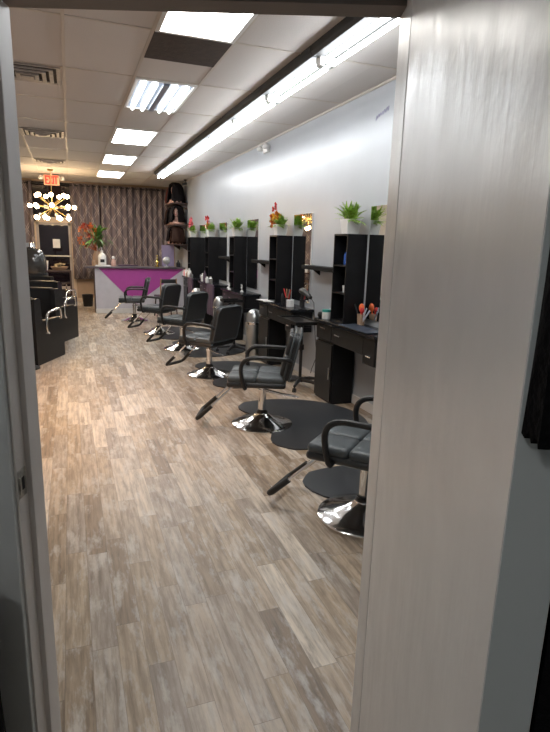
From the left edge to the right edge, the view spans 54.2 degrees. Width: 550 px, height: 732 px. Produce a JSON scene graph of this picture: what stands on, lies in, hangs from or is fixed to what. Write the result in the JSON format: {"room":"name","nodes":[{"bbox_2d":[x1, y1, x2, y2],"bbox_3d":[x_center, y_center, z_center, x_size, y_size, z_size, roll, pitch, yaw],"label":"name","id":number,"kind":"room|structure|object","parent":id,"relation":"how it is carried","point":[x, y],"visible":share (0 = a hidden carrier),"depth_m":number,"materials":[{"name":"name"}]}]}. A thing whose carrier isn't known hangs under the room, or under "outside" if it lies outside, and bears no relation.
{"room":"salon back room","nodes":[
{"label":"salon back room","id":0,"kind":"room"},
{"bbox_2d":[22,180,35,247],"bbox_3d":[-6.657,-3.474,13.762,0.913,2.460,0.096,-3,13,-20],"label":"curtain","id":1,"kind":"object","parent":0,"point":[26,187],"visible":0.12,"depth_m":13.78,"materials":[{"name":"brown fabric"}]},
{"bbox_2d":[22,178,174,297],"bbox_3d":[-5.421,-3.322,14.487,5.407,3.152,0.120,-3,13,-20],"label":"wall","id":2,"kind":"structure","parent":0,"point":[84,286],"depth_m":14.72,"materials":[{"name":"beige paint"}]},
{"bbox_2d":[31,181,70,217],"bbox_3d":[-5.826,-4.340,14.019,1.030,0.880,0.010,-3,13,-20],"label":"window","id":3,"kind":"structure","parent":2,"relation":"in","point":[43,189],"depth_m":14.01,"materials":[{"name":"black glass"}]},
{"bbox_2d":[36,222,74,295],"bbox_3d":[-5.857,-2.778,14.366,0.850,2.040,0.129,-3,13,-20],"label":"door","id":4,"kind":"structure","parent":2,"relation":"in","point":[46,231],"depth_m":14.33,"materials":[{"name":"wood"}]},
{"bbox_2d":[33,216,77,301],"bbox_3d":[-5.879,-2.834,14.388,1.030,2.220,0.110,-3,13,-20],"label":"trim","id":5,"kind":"structure","parent":2,"relation":"attached to","point":[52,219],"depth_m":14.15,"materials":[{"name":"beige paint"}]},
{"bbox_2d":[23,182,164,190],"bbox_3d":[-5.008,-4.733,14.160,4.500,0.028,0.148,-3,13,-20],"label":"curtain rod","id":6,"kind":"object","parent":2,"relation":"attached to","point":[23,182],"visible":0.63,"depth_m":14.17,"materials":[{"name":"black plastic"}]},
{"bbox_2d":[69,183,100,278],"bbox_3d":[-5.035,-3.563,14.361,0.732,2.460,0.098,-3,13,-20],"label":"curtain","id":7,"kind":"object","parent":6,"relation":"hanging from","point":[86,201],"visible":0.77,"depth_m":14.29,"materials":[{"name":"brown fabric"}]},
{"bbox_2d":[100,185,136,265],"bbox_3d":[-4.250,-3.607,14.649,0.903,2.460,0.096,-3,13,-20],"label":"curtain","id":8,"kind":"object","parent":6,"relation":"hanging from","point":[117,206],"visible":0.84,"depth_m":14.60,"materials":[{"name":"brown fabric"}]},
{"bbox_2d":[135,187,168,265],"bbox_3d":[-3.401,-3.654,14.964,0.882,2.460,0.095,-3,13,-20],"label":"curtain","id":9,"kind":"object","parent":6,"relation":"hanging from","point":[151,231],"visible":0.7,"depth_m":14.90,"materials":[{"name":"brown fabric"}]},
{"bbox_2d":[35,301,371,731],"bbox_3d":[-2.319,0.169,6.749,5.507,0.100,17.860,-3,13,-20],"label":"floor","id":10,"kind":"structure","parent":0,"point":[188,596],"depth_m":2.91,"materials":[{"name":"brown wood"}]},
{"bbox_2d":[0,693,5,731],"bbox_3d":[-0.760,0.888,1.157,0.286,1.029,0.318,2,13,0],"label":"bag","id":11,"kind":"object","parent":10,"relation":"on","point":[2,721],"visible":1,"depth_m":1.24,"materials":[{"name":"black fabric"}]},
{"bbox_2d":[26,242,47,369],"bbox_3d":[-3.148,-0.783,6.980,0.380,1.610,0.557,0,13,-8],"label":"dryer","id":12,"kind":"object","parent":10,"relation":"on","point":[37,263],"visible":0.49,"depth_m":6.84,"materials":[{"name":"grey"}]},
{"bbox_2d":[27,247,47,275],"bbox_3d":[-3.144,-1.353,6.942,0.380,0.360,0.380,-3,13,-20],"label":"hood","id":13,"kind":"object","parent":12,"relation":"attached to","point":[37,263],"depth_m":6.83,"materials":[{"name":"black plastic"}]},
{"bbox_2d":[30,297,64,365],"bbox_3d":[-3.420,-0.536,7.467,0.712,0.900,0.820,2,13,3],"label":"chair","id":14,"kind":"object","parent":10,"relation":"on","point":[48,333],"visible":0.53,"depth_m":7.32,"materials":[{"name":"black leather"}]},
{"bbox_2d":[29,276,67,296],"bbox_3d":[-5.000,-1.543,11.756,0.712,0.900,0.820,2,13,3],"label":"chair","id":15,"kind":"object","parent":10,"relation":"on","point":[49,278],"visible":0.16,"depth_m":11.29,"materials":[{"name":"black leather"}]},
{"bbox_2d":[29,280,77,311],"bbox_3d":[-4.301,-1.219,10.400,0.712,0.900,0.820,2,13,3],"label":"chair","id":16,"kind":"object","parent":10,"relation":"on","point":[33,283],"visible":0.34,"depth_m":9.96,"materials":[{"name":"black leather"}]},
{"bbox_2d":[29,287,78,340],"bbox_3d":[-3.774,-0.886,8.981,0.712,0.900,0.820,2,13,3],"label":"chair","id":17,"kind":"object","parent":10,"relation":"on","point":[49,297],"visible":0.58,"depth_m":8.62,"materials":[{"name":"black leather"}]},
{"bbox_2d":[82,294,92,306],"bbox_3d":[-4.794,-1.682,13.775,0.280,0.300,0.280,-3,13,-20],"label":"basket","id":18,"kind":"object","parent":10,"relation":"on","point":[87,298],"visible":1,"depth_m":13.69,"materials":[{"name":"black plastic"}]},
{"bbox_2d":[105,277,150,322],"bbox_3d":[-3.113,-1.418,11.375,0.961,0.926,0.608,-1,13,-12],"label":"salon chair","id":19,"kind":"object","parent":10,"relation":"on","point":[122,299],"visible":0.86,"depth_m":11.21,"materials":[{"name":"black leather"}]},
{"bbox_2d":[85,265,185,312],"bbox_3d":[-3.343,-1.852,12.941,2.280,1.075,0.660,-3,13,-20],"label":"reception desk","id":20,"kind":"object","parent":10,"relation":"on","point":[110,283],"visible":0.69,"depth_m":12.59,"materials":[{"name":"white paint"}]},
{"bbox_2d":[77,222,117,264],"bbox_3d":[-4.131,-2.843,12.552,0.856,0.983,0.972,2,13,3],"label":"flower arrangement","id":21,"kind":"object","parent":20,"relation":"on","point":[96,233],"visible":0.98,"depth_m":12.42,"materials":[{"name":"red plant"}]},
{"bbox_2d":[154,278,177,315],"bbox_3d":[-2.481,-1.560,12.214,0.432,0.873,0.446,-6,15,-30],"label":"chair","id":22,"kind":"object","parent":10,"relation":"on","point":[161,280],"visible":0.48,"depth_m":11.99,"materials":[{"name":"leather"}]},
{"bbox_2d":[151,326,210,339],"bbox_3d":[-1.702,-0.637,10.160,1.116,0.012,1.480,-3,13,-20],"label":"floor mat","id":23,"kind":"object","parent":10,"relation":"on","point":[175,336],"visible":0.48,"depth_m":10.29,"materials":[{"name":"grey rubber"}]},
{"bbox_2d":[127,284,180,335],"bbox_3d":[-2.260,-1.073,9.945,0.961,0.926,0.608,7,14,24],"label":"salon chair","id":24,"kind":"object","parent":23,"relation":"on","point":[170,293],"visible":0.84,"depth_m":9.75,"materials":[{"name":"black leather"}]},
{"bbox_2d":[137,304,172,310],"bbox_3d":[-2.182,-1.082,9.907,0.522,0.065,0.490,7,14,24],"label":"seat cushion","id":25,"kind":"object","parent":24,"relation":"on","point":[149,307],"depth_m":9.73,"materials":[{"name":"black leather"}]},
{"bbox_2d":[182,275,200,303],"bbox_3d":[-1.867,-1.609,12.464,0.319,0.890,1.305,-3,13,-20],"label":"station","id":26,"kind":"object","parent":10,"relation":"on","point":[196,284],"visible":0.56,"depth_m":12.47,"materials":[{"name":"black laminate"}]},
{"bbox_2d":[182,275,200,280],"bbox_3d":[-1.855,-2.026,12.370,0.319,0.034,1.305,-3,13,-20],"label":"countertop","id":27,"kind":"structure","parent":26,"relation":"on","point":[194,278],"depth_m":11.94,"materials":[{"name":"black"}]},
{"bbox_2d":[188,237,199,276],"bbox_3d":[-1.896,-2.544,12.542,0.225,0.895,0.300,-3,13,-20],"label":"tower","id":28,"kind":"object","parent":26,"relation":"on","point":[193,242],"visible":0.8,"depth_m":12.41,"materials":[{"name":"black laminate"}]},
{"bbox_2d":[187,217,196,236],"bbox_3d":[-1.908,-3.200,12.369,0.265,0.460,0.488,0,13,-7],"label":"potted plant","id":29,"kind":"object","parent":28,"relation":"on","point":[192,233],"visible":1,"depth_m":12.33,"materials":[{"name":"green plant"}]},
{"bbox_2d":[172,340,245,357],"bbox_3d":[-1.029,-0.305,8.764,1.116,0.012,1.480,-3,13,-20],"label":"floor mat","id":30,"kind":"object","parent":10,"relation":"on","point":[201,352],"visible":0.39,"depth_m":8.35,"materials":[{"name":"grey rubber"}]},
{"bbox_2d":[146,291,208,351],"bbox_3d":[-1.584,-0.742,8.554,0.961,0.926,0.608,8,14,27],"label":"salon chair","id":31,"kind":"object","parent":30,"relation":"on","point":[194,308],"visible":0.88,"depth_m":8.34,"materials":[{"name":"black leather"}]},
{"bbox_2d":[157,314,197,322],"bbox_3d":[-1.509,-0.750,8.512,0.522,0.065,0.490,8,14,27],"label":"seat cushion","id":32,"kind":"object","parent":31,"relation":"on","point":[175,318],"depth_m":8.33,"materials":[{"name":"black leather"}]},
{"bbox_2d":[198,281,227,324],"bbox_3d":[-1.253,-1.231,10.858,0.319,0.890,1.305,-3,13,-20],"label":"station","id":33,"kind":"object","parent":10,"relation":"on","point":[208,318],"visible":0.44,"depth_m":10.79,"materials":[{"name":"black laminate"}]},
{"bbox_2d":[207,283,213,315],"bbox_3d":[-1.245,-1.270,10.318,0.044,0.587,0.480,-3,13,-20],"label":"cape","id":34,"kind":"object","parent":33,"relation":"hanging from","point":[210,288],"visible":0.88,"depth_m":10.27,"materials":[{"name":"purple fabric"}]},
{"bbox_2d":[205,237,218,281],"bbox_3d":[-1.282,-2.166,10.937,0.225,0.895,0.300,-3,13,-20],"label":"tower","id":35,"kind":"object","parent":33,"relation":"on","point":[211,243],"visible":0.8,"depth_m":10.81,"materials":[{"name":"black laminate"}]},
{"bbox_2d":[205,215,216,236],"bbox_3d":[-1.304,-2.799,10.748,0.237,0.421,0.525,-3,13,-20],"label":"potted plant","id":36,"kind":"object","parent":35,"relation":"on","point":[211,231],"visible":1,"depth_m":10.74,"materials":[{"name":"green plant"}]},
{"bbox_2d":[198,281,227,286],"bbox_3d":[-1.241,-1.649,10.764,0.319,0.034,1.305,-3,13,-20],"label":"countertop","id":37,"kind":"structure","parent":33,"relation":"on","point":[216,284],"depth_m":10.38,"materials":[{"name":"black"}]},
{"bbox_2d":[216,298,245,354],"bbox_3d":[-0.640,-0.627,8.377,0.554,0.830,0.530,-3,13,-20],"label":"tray","id":38,"kind":"object","parent":10,"relation":"on","point":[230,346],"visible":0.8,"depth_m":8.34,"materials":[{"name":"black plastic"}]},
{"bbox_2d":[220,298,242,302],"bbox_3d":[-0.669,-1.006,8.254,0.300,0.039,0.240,-3,13,-20],"label":"tray","id":39,"kind":"object","parent":38,"relation":"on","point":[228,300],"depth_m":8.17,"materials":[{"name":"grey laminate"}]},
{"bbox_2d":[195,361,276,388],"bbox_3d":[-0.394,0.085,7.103,1.116,0.012,1.480,-3,13,-20],"label":"floor mat","id":40,"kind":"object","parent":10,"relation":"on","point":[225,365],"visible":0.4,"depth_m":7.44,"materials":[{"name":"grey rubber"}]},
{"bbox_2d":[165,304,242,379],"bbox_3d":[-0.946,-0.353,6.899,0.961,0.926,0.608,9,15,29],"label":"salon chair","id":41,"kind":"object","parent":40,"relation":"on","point":[225,324],"visible":0.98,"depth_m":6.69,"materials":[{"name":"black leather"}]},
{"bbox_2d":[179,331,227,343],"bbox_3d":[-0.873,-0.360,6.854,0.522,0.065,0.490,9,15,29],"label":"seat cushion","id":42,"kind":"object","parent":41,"relation":"on","point":[202,337],"depth_m":6.69,"materials":[{"name":"black leather"}]},
{"bbox_2d":[221,288,260,339],"bbox_3d":[-0.612,-0.837,9.179,0.319,0.890,1.305,-3,13,-20],"label":"station","id":43,"kind":"object","parent":10,"relation":"on","point":[249,298],"visible":0.5,"depth_m":8.65,"materials":[{"name":"black laminate"}]},
{"bbox_2d":[229,236,246,289],"bbox_3d":[-0.641,-1.772,9.258,0.225,0.895,0.300,-3,13,-20],"label":"tower","id":44,"kind":"object","parent":43,"relation":"on","point":[237,244],"visible":0.86,"depth_m":9.15,"materials":[{"name":"black laminate"}]},
{"bbox_2d":[227,218,246,235],"bbox_3d":[-0.700,-2.354,9.085,0.397,0.314,0.535,-3,13,-20],"label":"potted plant","id":45,"kind":"object","parent":44,"relation":"on","point":[237,230],"visible":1,"depth_m":9.04,"materials":[{"name":"green plant"}]},
{"bbox_2d":[221,288,260,296],"bbox_3d":[-0.600,-1.254,9.085,0.319,0.034,1.305,-3,13,-20],"label":"countertop","id":46,"kind":"structure","parent":43,"relation":"on","point":[245,293],"depth_m":8.75,"materials":[{"name":"black"}]},
{"bbox_2d":[195,326,302,433],"bbox_3d":[-0.242,0.094,4.994,0.961,0.926,0.608,2,13,2],"label":"salon chair","id":47,"kind":"object","parent":10,"relation":"on","point":[264,378],"visible":1,"depth_m":4.88,"materials":[{"name":"black leather"}]},
{"bbox_2d":[227,365,285,383],"bbox_3d":[-0.157,0.079,4.987,0.522,0.065,0.490,2,13,2],"label":"seat cushion","id":48,"kind":"object","parent":47,"relation":"on","point":[252,374],"depth_m":4.80,"materials":[{"name":"black leather"}]},
{"bbox_2d":[280,328,294,375],"bbox_3d":[0.118,-0.136,4.926,0.124,0.372,0.450,2,13,2],"label":"cushion","id":49,"kind":"object","parent":47,"relation":"on","point":[291,337],"depth_m":4.71,"materials":[{"name":"black leather"}]},
{"bbox_2d":[246,309,259,356],"bbox_3d":[-0.317,-0.495,8.070,0.252,0.724,0.252,-3,13,-20],"label":"trash bin","id":50,"kind":"object","parent":10,"relation":"on","point":[252,318],"visible":0.77,"depth_m":7.96,"materials":[{"name":"silver metal"}]},
{"bbox_2d":[257,300,313,364],"bbox_3d":[0.100,-0.399,7.318,0.319,0.890,1.305,-3,13,-20],"label":"station","id":51,"kind":"object","parent":10,"relation":"on","point":[272,330],"visible":0.79,"depth_m":7.52,"materials":[{"name":"black laminate"}]},
{"bbox_2d":[268,235,292,302],"bbox_3d":[0.071,-1.334,7.397,0.225,0.895,0.300,-3,13,-20],"label":"tower","id":52,"kind":"object","parent":51,"relation":"on","point":[280,246],"visible":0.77,"depth_m":7.29,"materials":[{"name":"black laminate"}]},
{"bbox_2d":[268,202,290,235],"bbox_3d":[0.046,-1.978,7.216,0.268,0.439,0.521,-3,13,-20],"label":"potted plant","id":53,"kind":"object","parent":52,"relation":"on","point":[277,221],"visible":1,"depth_m":7.19,"materials":[{"name":"green plant"}]},
{"bbox_2d":[257,300,313,312],"bbox_3d":[0.112,-0.817,7.224,0.319,0.034,1.305,-3,13,-20],"label":"countertop","id":54,"kind":"structure","parent":51,"relation":"on","point":[294,309],"depth_m":6.83,"materials":[{"name":"black"}]},
{"bbox_2d":[298,288,315,372],"bbox_3d":[0.394,-0.424,6.654,0.164,1.067,0.317,-3,13,-20],"label":"hair dryer","id":55,"kind":"object","parent":51,"relation":"on","point":[303,291],"visible":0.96,"depth_m":6.61,"materials":[{"name":"black plastic"}]},
{"bbox_2d":[277,315,316,392],"bbox_3d":[0.308,-0.151,6.374,0.554,0.830,0.600,-3,13,-20],"label":"tray","id":56,"kind":"object","parent":10,"relation":"on","point":[297,320],"visible":0.72,"depth_m":6.35,"materials":[{"name":"black plastic"}]},
{"bbox_2d":[277,315,316,325],"bbox_3d":[0.271,-0.534,6.269,0.300,0.039,0.600,-3,13,-20],"label":"tray","id":57,"kind":"object","parent":56,"relation":"on","point":[297,320],"depth_m":6.26,"materials":[{"name":"grey laminate"}]},
{"bbox_2d":[238,399,367,449],"bbox_3d":[0.327,0.520,5.256,1.116,0.012,1.480,-3,13,-20],"label":"floor mat","id":58,"kind":"object","parent":10,"relation":"on","point":[308,418],"visible":0.59,"depth_m":5.34,"materials":[{"name":"grey rubber"}]},
{"bbox_2d":[303,466,359,497],"bbox_3d":[0.909,0.925,3.524,1.116,0.012,1.480,-3,13,-20],"label":"floor mat","id":59,"kind":"object","parent":10,"relation":"on","point":[336,480],"visible":0.12,"depth_m":3.87,"materials":[{"name":"grey rubber"}]},
{"bbox_2d":[267,396,373,539],"bbox_3d":[0.452,0.483,3.349,0.961,0.926,0.608,8,14,26],"label":"salon chair","id":60,"kind":"object","parent":59,"relation":"on","point":[342,442],"visible":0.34,"depth_m":3.25,"materials":[{"name":"black leather"}]},
{"bbox_2d":[308,426,370,463],"bbox_3d":[0.528,0.474,3.308,0.522,0.065,0.490,8,14,26],"label":"seat cushion","id":61,"kind":"object","parent":60,"relation":"on","point":[346,444],"depth_m":3.19,"materials":[{"name":"black leather"}]},
{"bbox_2d":[314,317,378,403],"bbox_3d":[0.792,0.027,5.507,0.319,0.890,1.305,-3,13,-20],"label":"station","id":62,"kind":"object","parent":10,"relation":"on","point":[336,345],"visible":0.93,"depth_m":5.73,"materials":[{"name":"black laminate"}]},
{"bbox_2d":[314,317,378,339],"bbox_3d":[0.804,-0.391,5.413,0.319,0.034,1.305,-3,13,-20],"label":"countertop","id":63,"kind":"structure","parent":62,"relation":"on","point":[325,321],"depth_m":5.36,"materials":[{"name":"black"}]},
{"bbox_2d":[330,234,367,323],"bbox_3d":[0.763,-0.908,5.586,0.225,0.895,0.300,-3,13,-20],"label":"tower","id":64,"kind":"object","parent":62,"relation":"on","point":[351,275],"visible":0.94,"depth_m":5.49,"materials":[{"name":"black laminate"}]},
{"bbox_2d":[334,201,366,233],"bbox_3d":[0.740,-1.494,5.389,0.271,0.332,0.550,-3,13,-20],"label":"potted plant","id":65,"kind":"object","parent":64,"relation":"on","point":[350,224],"visible":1,"depth_m":5.37,"materials":[{"name":"green plant"}]},
{"bbox_2d":[338,324,377,333],"bbox_3d":[0.823,-0.359,5.162,0.200,0.010,0.560,-3,13,-20],"label":"mat","id":66,"kind":"object","parent":62,"relation":"on","point":[356,327],"visible":0.8,"depth_m":5.13,"materials":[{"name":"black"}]},
{"bbox_2d":[354,304,369,324],"bbox_3d":[0.874,-0.519,5.419,0.084,0.215,0.257,-3,13,-20],"label":"cup","id":67,"kind":"object","parent":62,"relation":"on","point":[361,317],"visible":0.98,"depth_m":5.40,"materials":[{"name":"beige ceramic"}]},
{"bbox_2d":[9,7,399,186],"bbox_3d":[-2.230,-3.003,6.037,5.507,0.100,17.860,-3,13,-20],"label":"ceiling","id":68,"kind":"structure","parent":0,"point":[35,36],"depth_m":5.28,"materials":[{"name":"tile"}]},
{"bbox_2d":[13,62,60,84],"bbox_3d":[-2.279,-2.679,4.950,0.570,0.052,0.570,-3,13,-20],"label":"ceiling vent","id":69,"kind":"object","parent":68,"relation":"in","point":[22,71],"visible":0.77,"depth_m":4.90,"materials":[{"name":"grey metal"}]},
{"bbox_2d":[19,127,63,138],"bbox_3d":[-3.351,-3.338,7.755,0.570,0.052,0.560,-3,13,-20],"label":"ceiling vent","id":70,"kind":"object","parent":68,"relation":"in","point":[25,131],"visible":1,"depth_m":7.66,"materials":[{"name":"grey metal"}]},
{"bbox_2d":[33,159,64,163],"bbox_3d":[-4.411,-3.990,10.529,0.570,0.052,0.500,-3,15,-20],"label":"ceiling vent","id":71,"kind":"object","parent":68,"relation":"in","point":[47,161],"visible":1,"depth_m":10.43,"materials":[{"name":"grey"}]},
{"bbox_2d":[38,174,64,185],"bbox_3d":[-5.253,-4.384,12.635,0.590,0.260,0.110,-3,13,-20],"label":"exit sign","id":72,"kind":"object","parent":68,"relation":"hanging from","point":[54,178],"visible":0.95,"depth_m":12.62,"materials":[{"name":"red plastic"}]},
{"bbox_2d":[28,169,75,220],"bbox_3d":[-4.946,-3.792,11.905,0.941,1.080,0.941,-10,17,-42],"label":"chandelier","id":73,"kind":"object","parent":68,"relation":"hanging from","point":[52,206],"visible":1,"depth_m":11.86,"materials":[{"name":"gold metal"}]},
{"bbox_2d":[95,170,125,177],"bbox_3d":[-3.784,-4.398,12.335,0.586,0.015,1.196,-3,13,-20],"label":"recessed light","id":74,"kind":"object","parent":68,"relation":"in","point":[100,173],"visible":1,"depth_m":12.29,"materials":[{"name":"white plastic"}]},
{"bbox_2d":[101,154,138,165],"bbox_3d":[-2.934,-3.875,10.109,0.586,0.015,1.196,-3,13,-20],"label":"recessed light","id":75,"kind":"object","parent":68,"relation":"in","point":[107,158],"visible":1,"depth_m":10.04,"materials":[{"name":"white plastic"}]},
{"bbox_2d":[109,127,158,145],"bbox_3d":[-2.083,-3.351,7.883,0.586,0.015,1.196,-3,13,-20],"label":"recessed light","id":76,"kind":"object","parent":68,"relation":"in","point":[120,135],"visible":1,"depth_m":7.81,"materials":[{"name":"white plastic"}]},
{"bbox_2d":[124,77,197,113],"bbox_3d":[-1.232,-2.815,5.659,0.586,0.042,1.196,-3,13,-20],"label":"ceiling light","id":77,"kind":"object","parent":68,"relation":"attached to","point":[152,95],"visible":1,"depth_m":5.54,"materials":[{"name":"white plastic"}]},
{"bbox_2d":[154,165,170,178],"bbox_3d":[-2.316,-4.044,11.213,0.235,0.140,1.182,-3,13,-20],"label":"strip light","id":78,"kind":"object","parent":68,"relation":"attached to","point":[161,171],"visible":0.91,"depth_m":11.22,"materials":[{"name":"white plastic"}]},
{"bbox_2d":[163,157,182,172],"bbox_3d":[-1.901,-3.789,10.127,0.235,0.140,1.182,-3,13,-20],"label":"strip light","id":79,"kind":"object","parent":68,"relation":"attached to","point":[171,164],"visible":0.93,"depth_m":10.14,"materials":[{"name":"white plastic"}]},
{"bbox_2d":[173,145,197,164],"bbox_3d":[-1.486,-3.534,9.041,0.235,0.140,1.182,-3,13,-20],"label":"strip light","id":80,"kind":"object","parent":68,"relation":"attached to","point":[184,155],"visible":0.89,"depth_m":9.01,"materials":[{"name":"white plastic"}]},
{"bbox_2d":[144,31,231,66],"bbox_3d":[-0.704,-2.508,4.274,0.586,0.008,0.608,-3,13,-20],"label":"tile","id":81,"kind":"structure","parent":68,"relation":"attached to","point":[162,46],"depth_m":4.25,"materials":[{"name":"grey tile"}]},
{"bbox_2d":[7,5,396,185],"bbox_3d":[-2.842,-3.328,7.645,5.307,0.008,14.160,-3,13,-20],"label":"trim","id":82,"kind":"structure","parent":68,"relation":"attached to","point":[61,13],"depth_m":5.24,"materials":[{"name":"beige metal"}]},
{"bbox_2d":[187,132,217,155],"bbox_3d":[-1.071,-3.279,7.955,0.235,0.140,1.182,-3,13,-20],"label":"strip light","id":83,"kind":"object","parent":68,"relation":"attached to","point":[201,143],"visible":0.88,"depth_m":7.92,"materials":[{"name":"white plastic"}]},
{"bbox_2d":[155,12,257,43],"bbox_3d":[-0.381,-2.305,3.430,0.586,0.015,1.196,-3,13,-20],"label":"recessed light","id":84,"kind":"object","parent":68,"relation":"in","point":[218,27],"visible":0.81,"depth_m":3.75,"materials":[{"name":"white plastic"}]},
{"bbox_2d":[204,113,241,142],"bbox_3d":[-0.656,-3.023,6.870,0.235,0.140,1.182,-3,13,-20],"label":"strip light","id":85,"kind":"object","parent":68,"relation":"attached to","point":[223,127],"visible":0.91,"depth_m":6.83,"materials":[{"name":"white plastic"}]},
{"bbox_2d":[227,86,277,126],"bbox_3d":[-0.241,-2.768,5.784,0.235,0.140,1.182,-3,13,-20],"label":"strip light","id":86,"kind":"object","parent":68,"relation":"attached to","point":[254,104],"visible":0.8,"depth_m":5.71,"materials":[{"name":"white plastic"}]},
{"bbox_2d":[260,45,331,103],"bbox_3d":[0.174,-2.513,4.698,0.235,0.140,1.182,-3,13,-20],"label":"strip light","id":87,"kind":"object","parent":68,"relation":"attached to","point":[304,68],"visible":0.86,"depth_m":4.60,"materials":[{"name":"white plastic"}]},
{"bbox_2d":[311,17,399,67],"bbox_3d":[0.589,-2.257,3.613,0.235,0.140,1.182,-3,13,-20],"label":"strip light","id":88,"kind":"object","parent":68,"relation":"attached to","point":[351,34],"visible":0.62,"depth_m":3.71,"materials":[{"name":"white plastic"}]},
{"bbox_2d":[175,79,395,404],"bbox_3d":[0.285,-1.546,7.286,0.120,3.152,17.760,-3,13,-20],"label":"wall","id":89,"kind":"structure","parent":0,"point":[343,154],"depth_m":6.54,"materials":[{"name":"paint"}]},
{"bbox_2d":[0,309,35,723],"bbox_3d":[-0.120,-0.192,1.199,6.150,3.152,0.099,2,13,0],"label":"doorway","id":90,"kind":"structure","parent":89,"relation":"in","point":[0,309],"depth_m":1.26,"materials":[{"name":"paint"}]},
{"bbox_2d":[359,0,549,731],"bbox_3d":[0.216,0.409,0.866,0.040,2.120,0.801,3,13,5],"label":"door","id":91,"kind":"structure","parent":90,"relation":"attached to","point":[459,599],"depth_m":0.53,"materials":[{"name":"paint"}]},
{"bbox_2d":[521,249,549,731],"bbox_3d":[0.257,0.325,0.675,0.145,1.178,0.528,3,13,5],"label":"garment","id":92,"kind":"object","parent":91,"relation":"hanging from","point":[536,421],"visible":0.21,"depth_m":0.35,"materials":[{"name":"black fabric"}]},
{"bbox_2d":[165,202,187,209],"bbox_3d":[-2.554,-4.098,13.898,0.360,0.160,1.240,-3,13,-20],"label":"shelf","id":93,"kind":"object","parent":89,"relation":"attached to","point":[184,205],"visible":0.73,"depth_m":13.48,"materials":[{"name":"brown wood"}]},
{"bbox_2d":[166,182,184,202],"bbox_3d":[-2.468,-4.321,13.415,0.444,0.492,0.467,12,16,38],"label":"mannequin","id":94,"kind":"object","parent":93,"relation":"on","point":[175,193],"visible":0.98,"depth_m":13.29},
{"bbox_2d":[166,244,187,249],"bbox_3d":[-2.581,-3.123,14.117,0.360,0.160,1.240,-3,13,-20],"label":"shelf","id":95,"kind":"object","parent":89,"relation":"attached to","point":[184,246],"visible":0.8,"depth_m":13.69,"materials":[{"name":"brown wood"}]},
{"bbox_2d":[161,245,173,265],"bbox_3d":[-2.843,-2.920,14.260,0.320,0.562,0.076,-3,13,-20],"label":"hanging cloth","id":96,"kind":"object","parent":95,"relation":"hanging from","point":[167,250],"visible":0.75,"depth_m":14.21,"materials":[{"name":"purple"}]},
{"bbox_2d":[169,226,185,243],"bbox_3d":[-2.466,-3.320,13.643,0.417,0.440,0.397,-6,15,-30],"label":"mannequin","id":97,"kind":"object","parent":95,"relation":"on","point":[177,235],"visible":1,"depth_m":13.51},
{"bbox_2d":[166,224,187,230],"bbox_3d":[-2.568,-3.591,14.012,0.360,0.160,1.240,-3,13,-20],"label":"shelf","id":98,"kind":"object","parent":89,"relation":"attached to","point":[184,227],"visible":0.81,"depth_m":13.57,"materials":[{"name":"brown wood"}]},
{"bbox_2d":[169,205,185,224],"bbox_3d":[-2.455,-3.803,13.521,0.431,0.474,0.449,3,13,5],"label":"mannequin","id":99,"kind":"object","parent":98,"relation":"on","point":[176,215],"visible":1,"depth_m":13.40},
{"bbox_2d":[200,225,205,274],"bbox_3d":[-1.620,-2.602,12.086,0.016,1.105,0.580,-3,13,-20],"label":"wall mirror","id":100,"kind":"object","parent":89,"relation":"attached to","point":[202,227],"visible":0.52,"depth_m":12.08,"materials":[{"name":"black mirror"}]},
{"bbox_2d":[0,0,412,731],"bbox_3d":[-0.221,0.263,1.296,0.950,2.218,0.121,2,13,0],"label":"door frame","id":101,"kind":"structure","parent":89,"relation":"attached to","point":[15,304],"depth_m":1.24,"materials":[{"name":"grey paint"}]},
{"bbox_2d":[17,466,26,499],"bbox_3d":[-0.596,0.277,1.273,0.007,0.070,0.040,2,13,0],"label":"strike plate","id":102,"kind":"object","parent":101,"relation":"attached to","point":[21,474],"visible":1,"depth_m":1.27,"materials":[{"name":"metal"}]},
{"bbox_2d":[219,222,227,280],"bbox_3d":[-1.006,-2.224,10.480,0.016,1.105,0.580,-3,13,-20],"label":"wall mirror","id":103,"kind":"object","parent":89,"relation":"attached to","point":[223,230],"visible":0.99,"depth_m":10.44,"materials":[{"name":"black mirror"}]},
{"bbox_2d":[246,219,259,289],"bbox_3d":[-0.365,-1.829,8.802,0.016,1.105,0.580,-3,13,-20],"label":"wall mirror","id":104,"kind":"object","parent":89,"relation":"attached to","point":[252,225],"visible":1,"depth_m":8.77,"materials":[{"name":"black mirror"}]},
{"bbox_2d":[181,76,395,184],"bbox_3d":[-0.139,-3.317,7.968,0.020,0.020,15.460,-3,13,-20],"label":"trim","id":105,"kind":"structure","parent":89,"relation":"attached to","point":[393,78],"depth_m":6.47,"materials":[{"name":"beige"}]},
{"bbox_2d":[291,213,313,302],"bbox_3d":[0.346,-1.392,6.940,0.016,1.105,0.580,-3,13,-20],"label":"wall mirror","id":106,"kind":"object","parent":89,"relation":"attached to","point":[303,223],"visible":0.99,"depth_m":6.90,"materials":[{"name":"white mirror"}]},
{"bbox_2d":[243,334,372,414],"bbox_3d":[-0.220,-0.301,8.646,0.014,0.100,15.460,-3,13,-20],"label":"baseboard","id":107,"kind":"structure","parent":89,"relation":"attached to","point":[366,406],"depth_m":5.84,"materials":[{"name":"white paint"}]},
{"bbox_2d":[301,265,332,274],"bbox_3d":[0.553,-1.091,6.219,0.160,0.115,0.920,-3,13,-20],"label":"wall shelf","id":108,"kind":"object","parent":89,"relation":"attached to","point":[317,269],"visible":0.56,"depth_m":6.24,"materials":[{"name":"black wood"}]},
{"bbox_2d":[365,205,386,321],"bbox_3d":[1.038,-0.966,5.129,0.016,1.105,0.580,-3,13,-20],"label":"wall mirror","id":109,"kind":"object","parent":89,"relation":"attached to","point":[378,213],"visible":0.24,"depth_m":5.25,"materials":[{"name":"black mirror"}]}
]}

